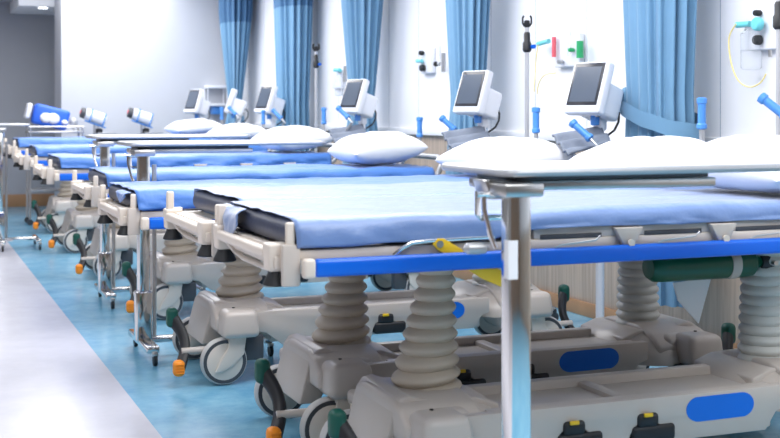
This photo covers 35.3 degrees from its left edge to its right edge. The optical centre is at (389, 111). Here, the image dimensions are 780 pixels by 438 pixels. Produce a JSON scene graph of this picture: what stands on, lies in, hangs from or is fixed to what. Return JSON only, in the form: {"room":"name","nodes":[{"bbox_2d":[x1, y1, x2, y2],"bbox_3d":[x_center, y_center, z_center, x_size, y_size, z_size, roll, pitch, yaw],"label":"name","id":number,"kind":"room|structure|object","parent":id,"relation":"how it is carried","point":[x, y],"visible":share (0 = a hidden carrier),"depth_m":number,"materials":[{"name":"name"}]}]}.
{"room":"hospital room","nodes":[
{"label":"hospital room","id":0,"kind":"room"},
{"bbox_2d":[0,0,11,2],"bbox_3d":[-7.009,-1.420,13.358,5.560,0.200,0.980,0,0,-22],"label":"ceiling","id":1,"kind":"structure","parent":0,"point":[1,1],"depth_m":14.63,"materials":[{"name":"grey paint"}]},
{"bbox_2d":[0,3,54,194],"bbox_3d":[-6.579,-0.200,14.173,6.200,2.700,0.200,0,0,-22],"label":"wall","id":2,"kind":"structure","parent":0,"point":[27,41],"depth_m":14.90,"materials":[{"name":"grey paint"}]},
{"bbox_2d":[3,193,54,206],"bbox_3d":[-6.539,1.075,14.071,6.200,0.150,0.020,0,0,-22],"label":"baseboard","id":3,"kind":"structure","parent":2,"relation":"attached to","point":[14,200],"depth_m":14.89,"materials":[{"name":"brown wood"}]},
{"bbox_2d":[10,0,54,14],"bbox_3d":[-3.962,-1.370,14.435,0.900,0.360,1.240,0,0,-22],"label":"soffit","id":4,"kind":"structure","parent":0,"point":[16,6],"depth_m":14.08,"materials":[{"name":"paint"}]},
{"bbox_2d":[55,0,226,195],"bbox_3d":[-2.681,-0.200,13.915,2.120,2.700,0.650,0,0,-22],"label":"wall","id":5,"kind":"structure","parent":0,"point":[112,57],"depth_m":13.53,"materials":[{"name":"white paint"}]},
{"bbox_2d":[203,85,227,105],"bbox_3d":[-1.957,-0.180,13.745,0.240,0.230,0.200,0,0,-22],"label":"wall shelf","id":6,"kind":"object","parent":5,"relation":"attached to","point":[207,86],"visible":0.64,"depth_m":13.68,"materials":[{"name":"white plastic"}]},
{"bbox_2d":[203,85,225,88],"bbox_3d":[-1.957,-0.280,13.745,0.240,0.030,0.200,0,0,-22],"label":"tray","id":7,"kind":"object","parent":6,"relation":"on","point":[208,86],"depth_m":13.66,"materials":[{"name":"white plastic"}]},
{"bbox_2d":[210,106,220,113],"bbox_3d":[-1.957,-0.020,13.745,0.100,0.090,0.120,0,0,-22],"label":"box","id":8,"kind":"object","parent":6,"relation":"attached to","point":[213,109],"visible":0.86,"depth_m":13.69,"materials":[{"name":"blue plastic"}]},
{"bbox_2d":[210,103,225,105],"bbox_3d":[-1.957,-0.080,13.745,0.240,0.030,0.200,0,0,-22],"label":"tray","id":9,"kind":"object","parent":6,"relation":"on","point":[212,104],"depth_m":13.66,"materials":[{"name":"white plastic"}]},
{"bbox_2d":[0,206,779,437],"bbox_3d":[-2.669,1.200,6.741,8.400,0.100,19.500,0,0,-22],"label":"floor","id":10,"kind":"structure","parent":0,"point":[71,367],"depth_m":5.54,"materials":[{"name":"plastic"}]},
{"bbox_2d":[0,123,41,251],"bbox_3d":[-3.456,0.625,10.312,0.957,1.051,0.672,0,0,-22],"label":"table","id":11,"kind":"object","parent":10,"relation":"on","point":[4,237],"visible":1,"depth_m":10.30,"materials":[{"name":"silver metal"}]},
{"bbox_2d":[24,125,84,224],"bbox_3d":[-3.465,0.646,12.664,0.580,1.007,0.360,0,0,-22],"label":"trolley","id":12,"kind":"object","parent":10,"relation":"on","point":[27,219],"visible":0.62,"depth_m":12.49,"materials":[{"name":"silver metal"}]},
{"bbox_2d":[26,187,59,191],"bbox_3d":[-3.465,0.800,12.664,0.540,0.020,0.340,0,0,-22],"label":"shelf","id":13,"kind":"object","parent":12,"relation":"attached to","point":[29,189],"depth_m":12.49,"materials":[{"name":"metal"}]},
{"bbox_2d":[23,103,69,129],"bbox_3d":[-3.524,0.049,12.589,0.451,0.281,0.235,0,0,-22],"label":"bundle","id":14,"kind":"object","parent":12,"relation":"on","point":[43,115],"visible":1,"depth_m":12.51,"materials":[{"name":"blue plastic"}]},
{"bbox_2d":[25,130,84,132],"bbox_3d":[-3.465,0.205,12.664,0.560,0.020,0.360,0,0,-22],"label":"tray","id":15,"kind":"object","parent":12,"relation":"on","point":[77,131],"depth_m":12.50,"materials":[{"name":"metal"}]},
{"bbox_2d":[69,118,77,129],"bbox_3d":[-3.288,0.126,12.734,0.090,0.125,0.060,0,0,-22],"label":"round gauge","id":16,"kind":"object","parent":12,"relation":"on","point":[73,122],"visible":0.96,"depth_m":12.71,"materials":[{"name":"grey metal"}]},
{"bbox_2d":[79,107,116,134],"bbox_3d":[-3.084,0.550,12.922,0.378,1.201,0.366,0,0,-22],"label":"lamp","id":17,"kind":"object","parent":10,"relation":"on","point":[98,119],"visible":0.62,"depth_m":12.88,"materials":[{"name":"white plastic"}]},
{"bbox_2d":[96,128,116,133],"bbox_3d":[-3.006,0.201,12.953,0.211,0.061,0.106,0,0,-22],"label":"tray","id":18,"kind":"object","parent":17,"relation":"on","point":[99,130],"depth_m":12.89,"materials":[{"name":"plastic"}]},
{"bbox_2d":[3,106,239,232],"bbox_3d":[-2.649,0.543,12.067,2.206,1.214,0.818,0,0,-20],"label":"hospital bed","id":19,"kind":"object","parent":10,"relation":"on","point":[57,206],"visible":0.24,"depth_m":11.61,"materials":[{"name":"grey plastic"}]},
{"bbox_2d":[45,195,77,215],"bbox_3d":[-3.115,0.906,11.888,0.427,0.187,0.570,0,0,-22],"label":"hood","id":20,"kind":"object","parent":19,"relation":"attached to","point":[50,209],"depth_m":11.68,"materials":[{"name":"grey plastic"}]},
{"bbox_2d":[12,137,211,146],"bbox_3d":[-2.678,0.285,12.061,1.960,0.092,0.724,0,0,-22],"label":"sheet","id":21,"kind":"object","parent":19,"relation":"on","point":[22,141],"visible":0.3,"depth_m":11.54,"materials":[{"name":"blue fabric"}]},
{"bbox_2d":[164,118,222,133],"bbox_3d":[-1.981,0.151,12.337,0.468,0.174,0.621,0,0,-24],"label":"pillow","id":22,"kind":"object","parent":21,"relation":"on","point":[201,125],"visible":0.82,"depth_m":12.11,"materials":[{"name":"white fabric"}]},
{"bbox_2d":[127,107,162,133],"bbox_3d":[-2.626,0.550,13.104,0.378,1.201,0.366,0,0,-22],"label":"lamp","id":23,"kind":"object","parent":10,"relation":"on","point":[141,117],"visible":0.63,"depth_m":13.06,"materials":[{"name":"white plastic"}]},
{"bbox_2d":[143,128,162,133],"bbox_3d":[-2.548,0.201,13.134,0.211,0.061,0.106,0,0,-22],"label":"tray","id":24,"kind":"object","parent":23,"relation":"on","point":[145,130],"depth_m":13.07,"materials":[{"name":"plastic"}]},
{"bbox_2d":[13,108,285,252],"bbox_3d":[-2.060,0.559,10.472,2.206,1.183,0.818,0,0,-20],"label":"hospital bed","id":25,"kind":"object","parent":10,"relation":"on","point":[82,220],"visible":0.28,"depth_m":9.99,"materials":[{"name":"grey plastic"}]},
{"bbox_2d":[61,208,99,232],"bbox_3d":[-2.526,0.906,10.293,0.427,0.187,0.570,0,0,-22],"label":"hood","id":26,"kind":"object","parent":25,"relation":"attached to","point":[67,226],"depth_m":10.09,"materials":[{"name":"grey plastic"}]},
{"bbox_2d":[29,144,267,156],"bbox_3d":[-2.071,0.315,10.473,1.921,0.093,0.725,0,0,-22],"label":"sheet","id":27,"kind":"object","parent":25,"relation":"on","point":[42,150],"visible":0.3,"depth_m":9.95,"materials":[{"name":"blue fabric"}]},
{"bbox_2d":[206,123,264,139],"bbox_3d":[-1.355,0.182,10.757,0.468,0.168,0.620,0,0,-17],"label":"pillow","id":28,"kind":"object","parent":27,"relation":"on","point":[233,128],"visible":0.58,"depth_m":10.52,"materials":[{"name":"white fabric"}]},
{"bbox_2d":[85,134,250,308],"bbox_3d":[-1.353,0.646,7.574,0.991,1.007,0.632,0,0,-22],"label":"table","id":29,"kind":"object","parent":10,"relation":"on","point":[105,285],"visible":0.74,"depth_m":7.38,"materials":[{"name":"metal"}]},
{"bbox_2d":[32,105,353,276],"bbox_3d":[-1.434,0.551,8.891,2.206,1.199,0.818,0,0,-20],"label":"hospital bed","id":30,"kind":"object","parent":10,"relation":"on","point":[125,246],"visible":0.19,"depth_m":8.43,"materials":[{"name":"grey plastic"}]},
{"bbox_2d":[89,225,134,255],"bbox_3d":[-1.900,0.906,8.712,0.427,0.187,0.570,0,0,-22],"label":"hood","id":31,"kind":"object","parent":30,"relation":"attached to","point":[94,246],"depth_m":8.53,"materials":[{"name":"grey plastic"}]},
{"bbox_2d":[48,151,331,168],"bbox_3d":[-1.455,0.340,8.889,1.942,0.090,0.729,0,0,-22],"label":"sheet","id":32,"kind":"object","parent":30,"relation":"on","point":[67,160],"visible":0.73,"depth_m":8.64,"materials":[{"name":"blue fabric"}]},
{"bbox_2d":[251,125,332,151],"bbox_3d":[-0.729,0.197,9.176,0.468,0.193,0.621,0,0,-26],"label":"pillow","id":33,"kind":"object","parent":32,"relation":"on","point":[292,131],"visible":0.84,"depth_m":8.97,"materials":[{"name":"white fabric"}]},
{"bbox_2d":[184,89,210,119],"bbox_3d":[-2.037,0.454,13.104,0.326,1.389,0.290,0,0,-44],"label":"patient monitor","id":34,"kind":"object","parent":10,"relation":"on","point":[195,104],"visible":0.38,"depth_m":13.01,"materials":[{"name":"white plastic"}]},
{"bbox_2d":[117,139,324,365],"bbox_3d":[-0.797,0.646,5.966,0.991,1.007,0.632,0,0,-22],"label":"table","id":35,"kind":"object","parent":10,"relation":"on","point":[144,333],"visible":0.83,"depth_m":5.77,"materials":[{"name":"silver metal"}]},
{"bbox_2d":[224,89,248,122],"bbox_3d":[-1.567,0.454,12.709,0.326,1.389,0.290,0,0,-4],"label":"patient monitor","id":36,"kind":"object","parent":10,"relation":"on","point":[238,105],"visible":0.37,"depth_m":12.61,"materials":[{"name":"white plastic"}]},
{"bbox_2d":[70,115,457,319],"bbox_3d":[-0.744,0.584,7.282,2.206,1.133,0.818,0,0,-20],"label":"hospital bed","id":37,"kind":"object","parent":10,"relation":"on","point":[179,267],"visible":0.23,"depth_m":6.87,"materials":[{"name":"grey plastic"}]},
{"bbox_2d":[150,251,212,289],"bbox_3d":[-1.210,0.906,7.104,0.427,0.187,0.570,0,0,-22],"label":"hood","id":38,"kind":"object","parent":37,"relation":"attached to","point":[201,267],"depth_m":6.86,"materials":[{"name":"grey plastic"}]},
{"bbox_2d":[89,163,434,186],"bbox_3d":[-0.763,0.365,7.280,1.939,0.090,0.716,0,0,-22],"label":"sheet","id":39,"kind":"object","parent":37,"relation":"on","point":[113,174],"visible":0.76,"depth_m":7.06,"materials":[{"name":"blue fabric"}]},
{"bbox_2d":[327,131,427,164],"bbox_3d":[-0.085,0.222,7.549,0.468,0.212,0.620,0,0,-19],"label":"pillow","id":40,"kind":"object","parent":39,"relation":"on","point":[372,147],"visible":1,"depth_m":7.32,"materials":[{"name":"white fabric"}]},
{"bbox_2d":[254,85,284,150],"bbox_3d":[-1.075,0.454,11.228,0.326,1.389,0.290,0,0,-38],"label":"patient monitor","id":41,"kind":"object","parent":10,"relation":"on","point":[267,100],"visible":0.37,"depth_m":11.14,"materials":[{"name":"white plastic"}]},
{"bbox_2d":[312,43,320,151],"bbox_3d":[-0.595,0.291,10.104,0.356,1.715,0.345,0,0,-22],"label":"pole","id":42,"kind":"object","parent":10,"relation":"on","point":[316,64],"visible":0.37,"depth_m":10.09,"materials":[{"name":"grey metal"}]},
{"bbox_2d":[97,107,598,384],"bbox_3d":[-0.201,0.563,5.668,2.206,1.174,0.818,0,0,-20],"label":"hospital bed","id":43,"kind":"object","parent":10,"relation":"on","point":[226,328],"visible":0.47,"depth_m":5.40,"materials":[{"name":"grey plastic"}]},
{"bbox_2d":[187,290,284,343],"bbox_3d":[-0.667,0.906,5.490,0.427,0.187,0.570,0,0,-22],"label":"hood","id":44,"kind":"object","parent":43,"relation":"attached to","point":[204,323],"depth_m":5.29,"materials":[{"name":"grey plastic"}]},
{"bbox_2d":[109,174,476,209],"bbox_3d":[-0.260,0.356,5.651,2.022,0.090,0.728,0,0,-22],"label":"sheet","id":45,"kind":"object","parent":43,"relation":"on","point":[150,195],"visible":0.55,"depth_m":5.46,"materials":[{"name":"blue fabric"}]},
{"bbox_2d":[433,136,575,175],"bbox_3d":[0.560,0.218,5.976,0.468,0.198,0.621,0,0,-25],"label":"pillow","id":46,"kind":"object","parent":45,"relation":"on","point":[501,148],"visible":0.59,"depth_m":5.78,"materials":[{"name":"white fabric"}]},
{"bbox_2d":[451,279,539,317],"bbox_3d":[0.476,0.906,5.942,0.427,0.187,0.570,0,0,-22],"label":"hood","id":47,"kind":"object","parent":43,"relation":"attached to","point":[484,296],"depth_m":5.74,"materials":[{"name":"grey plastic"}]},
{"bbox_2d":[339,79,377,128],"bbox_3d":[-0.210,0.454,9.041,0.326,1.389,0.290,0,0,-40],"label":"patient monitor","id":48,"kind":"object","parent":10,"relation":"on","point":[356,101],"visible":0.48,"depth_m":8.95,"materials":[{"name":"white plastic"}]},
{"bbox_2d":[328,124,365,142],"bbox_3d":[-0.303,0.156,8.906,0.300,0.138,0.191,0,0,-27],"label":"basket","id":49,"kind":"object","parent":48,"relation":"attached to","point":[339,133],"visible":0.78,"depth_m":8.91,"materials":[{"name":"grey fabric"}]},
{"bbox_2d":[163,92,779,437],"bbox_3d":[0.326,0.538,4.515,2.188,1.222,0.916,0,0,-22],"label":"hospital bed","id":50,"kind":"object","parent":10,"relation":"on","point":[332,361],"visible":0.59,"depth_m":4.38,"materials":[{"name":"grey plastic"}]},
{"bbox_2d":[276,333,398,403],"bbox_3d":[-0.169,0.906,4.407,0.427,0.187,0.570,0,0,-22],"label":"hood","id":51,"kind":"object","parent":50,"relation":"attached to","point":[305,361],"depth_m":4.25,"materials":[{"name":"grey plastic"}]},
{"bbox_2d":[194,181,715,200],"bbox_3d":[0.282,0.308,4.586,1.929,0.071,0.713,0,0,-22],"label":"sheet","id":52,"kind":"object","parent":50,"relation":"on","point":[293,192],"visible":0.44,"depth_m":4.37,"materials":[{"name":"fabric"}]},
{"bbox_2d":[570,136,705,159],"bbox_3d":[1.026,0.194,4.880,0.468,0.198,0.621,0,0,-18],"label":"pillow","id":53,"kind":"object","parent":52,"relation":"on","point":[637,147],"visible":0.42,"depth_m":4.71,"materials":[{"name":"white fabric"}]},
{"bbox_2d":[580,314,702,365],"bbox_3d":[0.974,0.906,4.860,0.427,0.187,0.570,0,0,-22],"label":"hood","id":54,"kind":"object","parent":50,"relation":"attached to","point":[649,339],"depth_m":4.68,"materials":[{"name":"grey plastic"}]},
{"bbox_2d":[453,70,501,132],"bbox_3d":[0.535,0.454,7.160,0.326,1.389,0.290,0,0,-40],"label":"patient monitor","id":55,"kind":"object","parent":10,"relation":"on","point":[475,98],"visible":0.44,"depth_m":7.07,"materials":[{"name":"white plastic"}]},
{"bbox_2d":[441,126,489,148],"bbox_3d":[0.442,0.146,7.025,0.300,0.138,0.191,0,0,-27],"label":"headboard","id":56,"kind":"object","parent":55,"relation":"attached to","point":[454,138],"visible":0.74,"depth_m":7.03,"materials":[{"name":"grey fabric"}]},
{"bbox_2d":[213,204,779,437],"bbox_3d":[0.582,0.556,3.881,2.206,1.189,0.818,0,0,-20],"label":"hospital bed","id":57,"kind":"object","parent":10,"relation":"on","point":[737,390],"visible":0.86,"depth_m":3.62,"materials":[{"name":"grey plastic"}]},
{"bbox_2d":[348,374,498,437],"bbox_3d":[0.115,0.906,3.703,0.427,0.187,0.570,0,0,-22],"label":"hood","id":58,"kind":"object","parent":57,"relation":"attached to","point":[380,407],"depth_m":3.56,"materials":[{"name":"grey plastic"}]},
{"bbox_2d":[223,188,779,247],"bbox_3d":[0.523,0.332,3.864,2.023,0.123,0.712,0,0,-22],"label":"sheet","id":59,"kind":"object","parent":57,"relation":"on","point":[347,221],"visible":0.84,"depth_m":3.57,"materials":[{"name":"blue fabric"}]},
{"bbox_2d":[666,134,779,192],"bbox_3d":[1.277,0.172,4.162,0.468,0.189,0.621,0,0,-25],"label":"pillow","id":60,"kind":"object","parent":59,"relation":"on","point":[761,145],"visible":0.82,"depth_m":4.04,"materials":[{"name":"white fabric"}]},
{"bbox_2d":[642,255,777,281],"bbox_3d":[1.064,0.482,4.035,0.510,0.141,0.102,0,0,-22],"label":"cylinder","id":61,"kind":"object","parent":57,"relation":"attached to","point":[722,267],"visible":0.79,"depth_m":3.97,"materials":[{"name":"green paint"}]},
{"bbox_2d":[673,279,710,322],"bbox_3d":[1.005,0.630,4.076,0.150,0.150,0.006,0,0,-22],"label":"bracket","id":62,"kind":"object","parent":61,"relation":"hanging from","point":[691,295],"visible":0.86,"depth_m":4.07,"materials":[{"name":"grey plastic"}]},
{"bbox_2d":[694,348,779,411],"bbox_3d":[1.258,0.906,4.155,0.427,0.187,0.570,0,0,-22],"label":"hood","id":63,"kind":"object","parent":57,"relation":"attached to","point":[759,367],"depth_m":4.05,"materials":[{"name":"grey plastic"}]},
{"bbox_2d":[522,15,558,319],"bbox_3d":[0.761,0.312,6.678,0.356,1.673,0.345,0,0,-22],"label":"pole","id":64,"kind":"object","parent":10,"relation":"on","point":[527,46],"visible":0.35,"depth_m":6.66,"materials":[{"name":"silver metal"}]},
{"bbox_2d":[564,61,622,317],"bbox_3d":[1.011,0.454,5.956,0.326,1.389,0.290,0,0,-40],"label":"patient monitor","id":65,"kind":"object","parent":10,"relation":"on","point":[592,96],"visible":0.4,"depth_m":5.88,"materials":[{"name":"white plastic"}]},
{"bbox_2d":[552,126,609,155],"bbox_3d":[0.919,0.136,5.821,0.300,0.138,0.191,0,0,-27],"label":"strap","id":66,"kind":"object","parent":65,"relation":"attached to","point":[571,142],"visible":0.74,"depth_m":5.80,"materials":[{"name":"grey fabric"}]},
{"bbox_2d":[441,157,779,437],"bbox_3d":[0.656,0.631,2.992,1.050,1.007,0.632,0,0,-22],"label":"table","id":67,"kind":"object","parent":10,"relation":"on","point":[514,183],"visible":1,"depth_m":2.80,"materials":[{"name":"white laminate"}]},
{"bbox_2d":[773,0,779,134],"bbox_3d":[1.547,0.312,4.830,0.356,1.673,0.345,0,0,-22],"label":"pole","id":68,"kind":"object","parent":10,"relation":"on","point":[776,18],"visible":0.19,"depth_m":4.81,"materials":[{"name":"white metal"}]},
{"bbox_2d":[242,0,775,343],"bbox_3d":[1.313,-0.200,6.543,0.121,2.700,16.000,0,0,-22],"label":"wall","id":69,"kind":"structure","parent":0,"point":[404,94],"depth_m":7.45,"materials":[{"name":"white paint"}]},
{"bbox_2d":[332,66,346,95],"bbox_3d":[-0.392,-0.265,10.557,0.093,0.247,0.365,0,0,-22],"label":"outlet","id":70,"kind":"object","parent":69,"relation":"attached to","point":[339,76],"visible":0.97,"depth_m":10.54,"materials":[{"name":"white plastic"}]},
{"bbox_2d":[332,69,345,88],"bbox_3d":[-0.451,-0.292,10.782,0.035,0.165,0.266,0,0,-22],"label":"outlet plate","id":71,"kind":"object","parent":70,"relation":"attached to","point":[341,84],"depth_m":10.66,"materials":[{"name":"white plastic"}]},
{"bbox_2d":[335,74,342,95],"bbox_3d":[-0.444,-0.235,10.655,0.070,0.191,0.070,0,0,-22],"label":"clear bottle","id":72,"kind":"object","parent":70,"relation":"on","point":[339,77],"depth_m":10.63,"materials":[{"name":"plastic"}]},
{"bbox_2d":[415,43,445,73],"bbox_3d":[0.321,-0.380,8.782,0.073,0.206,0.538,0,0,-22],"label":"outlet","id":73,"kind":"object","parent":69,"relation":"attached to","point":[428,63],"visible":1,"depth_m":8.76,"materials":[{"name":"white plastic"}]},
{"bbox_2d":[421,48,434,73],"bbox_3d":[0.277,-0.374,8.944,0.035,0.183,0.202,0,0,-22],"label":"outlet plate","id":74,"kind":"object","parent":73,"relation":"attached to","point":[427,54],"depth_m":8.91,"materials":[{"name":"white plastic"}]},
{"bbox_2d":[248,123,720,141],"bbox_3d":[1.252,0.145,6.519,0.030,0.050,16.000,0,0,-22],"label":"trim","id":75,"kind":"structure","parent":69,"relation":"attached to","point":[547,136],"depth_m":8.00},
{"bbox_2d":[533,28,583,93],"bbox_3d":[0.987,-0.292,7.074,0.091,0.372,0.510,0,0,-22],"label":"outlet","id":76,"kind":"object","parent":69,"relation":"attached to","point":[567,50],"visible":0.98,"depth_m":7.04,"materials":[{"name":"white plastic"}]},
{"bbox_2d":[555,33,583,67],"bbox_3d":[1.030,-0.353,7.042,0.035,0.186,0.284,0,0,-22],"label":"outlet plate","id":77,"kind":"object","parent":76,"relation":"attached to","point":[570,60],"depth_m":7.03,"materials":[{"name":"white plastic"}]},
{"bbox_2d":[452,270,737,348],"bbox_3d":[1.252,1.110,6.519,0.015,0.080,16.000,0,0,-22],"label":"baseboard","id":78,"kind":"structure","parent":69,"relation":"attached to","point":[583,308],"depth_m":6.98,"materials":[{"name":"brown wood"}]},
{"bbox_2d":[728,6,775,87],"bbox_3d":[1.620,-0.285,5.459,0.102,0.355,0.265,0,0,-22],"label":"outlet","id":79,"kind":"object","parent":69,"relation":"attached to","point":[759,34],"visible":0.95,"depth_m":5.42,"materials":[{"name":"white plastic"}]},
{"bbox_2d":[741,27,761,69],"bbox_3d":[1.611,-0.283,5.466,0.090,0.192,0.090,0,0,-22],"label":"clear bottle","id":80,"kind":"object","parent":79,"relation":"on","point":[751,38],"depth_m":5.43,"materials":[{"name":"plastic"}]},
{"bbox_2d":[746,6,775,49],"bbox_3d":[1.661,-0.369,5.448,0.035,0.187,0.211,0,0,-22],"label":"outlet plate","id":81,"kind":"object","parent":79,"relation":"attached to","point":[767,36],"depth_m":5.40,"materials":[{"name":"white plastic"}]},
{"bbox_3d":[-2.135,-1.600,5.393,8.400,0.100,16.900,0,0,-22],"label":"ceiling","id":82,"kind":"structure","parent":0,"visible":0},
{"bbox_2d":[219,0,252,124],"bbox_3d":[-1.705,-0.320,13.418,0.343,2.440,0.730,0,0,-22],"label":"curtain","id":83,"kind":"object","parent":82,"relation":"hanging from","point":[235,16],"visible":0.52,"depth_m":13.24,"materials":[{"name":"fabric"}]},
{"bbox_2d":[273,0,312,150],"bbox_3d":[-0.903,-0.320,11.415,0.342,2.440,0.709,0,0,-22],"label":"curtain","id":84,"kind":"object","parent":82,"relation":"hanging from","point":[292,18],"visible":0.52,"depth_m":11.20,"materials":[{"name":"fabric"}]},
{"bbox_2d":[341,0,382,163],"bbox_3d":[-0.222,-0.320,9.688,0.317,2.440,0.663,0,0,-22],"label":"curtain","id":85,"kind":"object","parent":82,"relation":"hanging from","point":[362,19],"visible":0.4,"depth_m":9.52,"materials":[{"name":"blue fabric"}]},
{"bbox_2d":[445,0,489,173],"bbox_3d":[0.496,-0.319,7.866,0.251,2.438,0.550,0,0,-22],"label":"curtain","id":86,"kind":"object","parent":82,"relation":"hanging from","point":[467,21],"visible":0.38,"depth_m":7.73,"materials":[{"name":"blue fabric"}]},
{"bbox_2d":[619,0,698,307],"bbox_3d":[1.290,-0.320,5.871,0.304,2.440,0.598,0,0,-22],"label":"curtain","id":87,"kind":"object","parent":82,"relation":"hanging from","point":[660,35],"visible":0.49,"depth_m":5.71,"materials":[{"name":"blue fabric"}]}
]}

